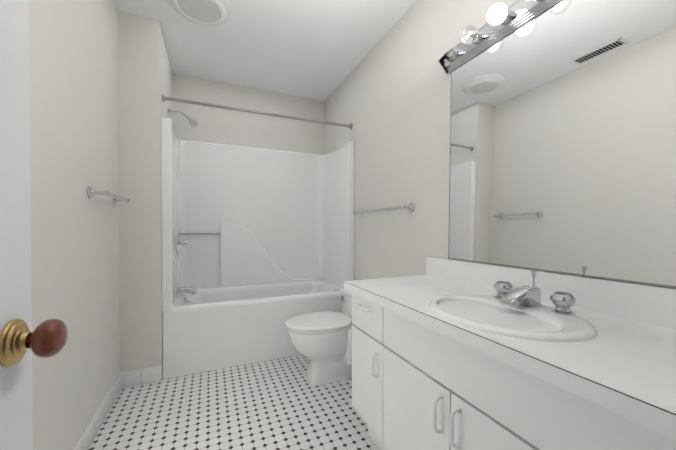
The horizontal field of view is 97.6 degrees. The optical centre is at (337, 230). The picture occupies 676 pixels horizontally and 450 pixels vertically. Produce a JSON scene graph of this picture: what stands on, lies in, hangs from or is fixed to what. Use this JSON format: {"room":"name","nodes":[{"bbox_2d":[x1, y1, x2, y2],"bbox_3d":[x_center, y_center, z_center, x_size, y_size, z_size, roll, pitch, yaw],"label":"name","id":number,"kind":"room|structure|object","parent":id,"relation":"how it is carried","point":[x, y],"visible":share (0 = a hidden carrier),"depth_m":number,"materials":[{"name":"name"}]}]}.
{"room":"bathroom","nodes":[
{"label":"bathroom","id":0,"kind":"room"},
{"bbox_2d":[28,0,119,449],"bbox_3d":[-1.152,-0.193,1.143,0.100,2.500,3.470,0,1,-23],"label":"wall","id":1,"kind":"structure","parent":0,"point":[74,147],"depth_m":1.31,"materials":[{"name":"paint"}]},
{"bbox_2d":[73,373,121,449],"bbox_3d":[-0.947,1.008,0.823,0.012,0.105,2.498,0,1,-23],"label":"baseboard","id":2,"kind":"structure","parent":1,"relation":"attached to","point":[87,437],"depth_m":1.57,"materials":[{"name":"white"}]},
{"bbox_2d":[87,186,129,204],"bbox_3d":[-1.286,-0.193,1.684,0.082,0.062,0.482,0,1,-23],"label":"towel rail","id":3,"kind":"object","parent":1,"relation":"attached to","point":[91,192],"visible":0.98,"depth_m":1.50,"materials":[{"name":"silver metal"}]},
{"bbox_2d":[118,11,172,378],"bbox_3d":[-1.514,-0.205,2.408,0.240,2.500,0.860,0,1,-23],"label":"wall","id":4,"kind":"structure","parent":0,"point":[145,78],"depth_m":2.01,"materials":[{"name":"paint"}]},
{"bbox_2d":[120,366,161,387],"bbox_3d":[-1.341,0.996,2.019,0.238,0.105,0.012,0,1,-23],"label":"baseboard return","id":5,"kind":"object","parent":4,"relation":"attached to","point":[141,376],"visible":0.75,"depth_m":2.01,"materials":[{"name":"white"}]},
{"bbox_2d":[168,107,197,127],"bbox_3d":[-1.292,-0.943,2.474,0.223,0.145,0.060,0,1,-23],"label":"shower head","id":6,"kind":"object","parent":4,"relation":"attached to","point":[193,123],"visible":1,"depth_m":2.48},
{"bbox_2d":[88,355,379,449],"bbox_3d":[-0.204,1.081,1.293,1.950,0.050,3.970,0,1,-23],"label":"floor","id":7,"kind":"structure","parent":0,"point":[282,404],"depth_m":1.69,"materials":[{"name":"tile"}]},
{"bbox_2d":[161,117,353,378],"bbox_3d":[-0.692,0.102,2.715,1.508,1.880,0.751,0,1,-23],"label":"shower","id":8,"kind":"object","parent":7,"relation":"on","point":[257,248],"visible":0.9,"depth_m":2.81,"materials":[{"name":"white plastic"}]},
{"bbox_2d":[285,287,353,385],"bbox_3d":[-0.025,0.757,2.151,0.714,0.580,0.490,0,1,-23],"label":"toilet","id":9,"kind":"object","parent":7,"relation":"on","point":[321,341],"visible":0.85,"depth_m":2.01,"materials":[{"name":"white ceramic"}]},
{"bbox_2d":[344,272,675,449],"bbox_3d":[0.582,0.665,0.954,0.570,0.790,1.528,0,1,-23],"label":"bathroom vanity","id":10,"kind":"object","parent":7,"relation":"on","point":[450,354],"depth_m":0.77,"materials":[{"name":"white laminate"}]},
{"bbox_2d":[400,288,635,347],"bbox_3d":[0.525,0.340,0.961,0.406,0.171,0.490,0,1,-23],"label":"sink","id":11,"kind":"object","parent":10,"relation":"in","point":[534,326],"depth_m":0.90,"materials":[{"name":"white ceramic"}]},
{"bbox_2d":[488,276,583,315],"bbox_3d":[0.620,0.207,1.001,0.160,0.096,0.272,0,1,-23],"label":"faucet","id":12,"kind":"object","parent":10,"relation":"on","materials":[{"name":"silver metal"}]},
{"bbox_2d":[173,74,324,153],"bbox_3d":[-0.815,-0.212,3.123,1.610,2.500,0.100,0,1,-23],"label":"wall","id":13,"kind":"structure","parent":0,"point":[227,127],"depth_m":3.01,"materials":[{"name":"paint"}]},
{"bbox_2d":[113,0,415,100],"bbox_3d":[-0.303,-1.471,1.497,1.950,0.050,3.470,0,1,-23],"label":"ceiling","id":14,"kind":"structure","parent":0,"point":[317,49],"depth_m":2.26,"materials":[{"name":"paint"}]},
{"bbox_2d":[167,0,232,25],"bbox_3d":[-0.883,-1.431,1.895,0.392,0.038,0.392,0,1,-23],"label":"recessed light","id":15,"kind":"object","parent":14,"relation":"in","point":[211,12],"visible":1,"depth_m":1.91,"materials":[{"name":"white plastic"}]},
{"bbox_2d":[325,0,560,279],"bbox_3d":[0.566,-0.199,1.830,0.100,2.500,3.370,0,1,-23],"label":"wall","id":16,"kind":"structure","parent":0,"point":[389,98],"depth_m":1.99,"materials":[{"name":"paint"}]},
{"bbox_2d":[162,94,352,128],"bbox_3d":[-0.570,-0.955,2.421,1.508,0.054,0.054,0,1,-23],"label":"rail","id":17,"kind":"object","parent":16,"relation":"attached to","point":[165,98],"visible":1,"depth_m":2.36,"materials":[{"name":"silver metal"}]},
{"bbox_2d":[353,203,414,215],"bbox_3d":[0.303,-0.153,2.207,0.082,0.062,0.752,0,1,-23],"label":"towel rail","id":18,"kind":"object","parent":16,"relation":"attached to","point":[411,207],"visible":1,"depth_m":2.02,"materials":[{"name":"silver metal"}]},
{"bbox_2d":[438,0,563,73],"bbox_3d":[0.833,-0.904,0.979,0.174,0.120,1.369,0,1,-23],"label":"sconce","id":19,"kind":"object","parent":16,"relation":"attached to","point":[503,22],"visible":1,"depth_m":1.31,"materials":[{"name":"silver metal"}]},
{"bbox_2d":[426,256,675,323],"bbox_3d":[0.834,0.213,1.058,0.020,0.112,1.528,0,1,-23],"label":"backsplash","id":20,"kind":"structure","parent":16,"relation":"attached to","point":[655,302],"depth_m":1.00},
{"bbox_2d":[448,0,675,287],"bbox_3d":[0.869,-0.342,0.972,0.021,0.997,1.348,0,1,-23],"label":"mirror","id":21,"kind":"object","parent":16,"relation":"attached to","point":[562,136],"visible":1,"depth_m":1.05,"materials":[{"name":"clear glass"}]},
{"bbox_3d":[-0.329,-0.178,-0.337,0.238,2.500,0.100,0,1,-23],"label":"wall","id":22,"kind":"structure","parent":0,"visible":0},
{"bbox_2d":[0,0,67,449],"bbox_3d":[-0.366,0.052,0.125,0.160,2.008,0.770,0,1,-23],"label":"door","id":23,"kind":"structure","parent":22,"relation":"in","point":[20,341],"depth_m":0.44,"materials":[{"name":"white paint"}]}
]}

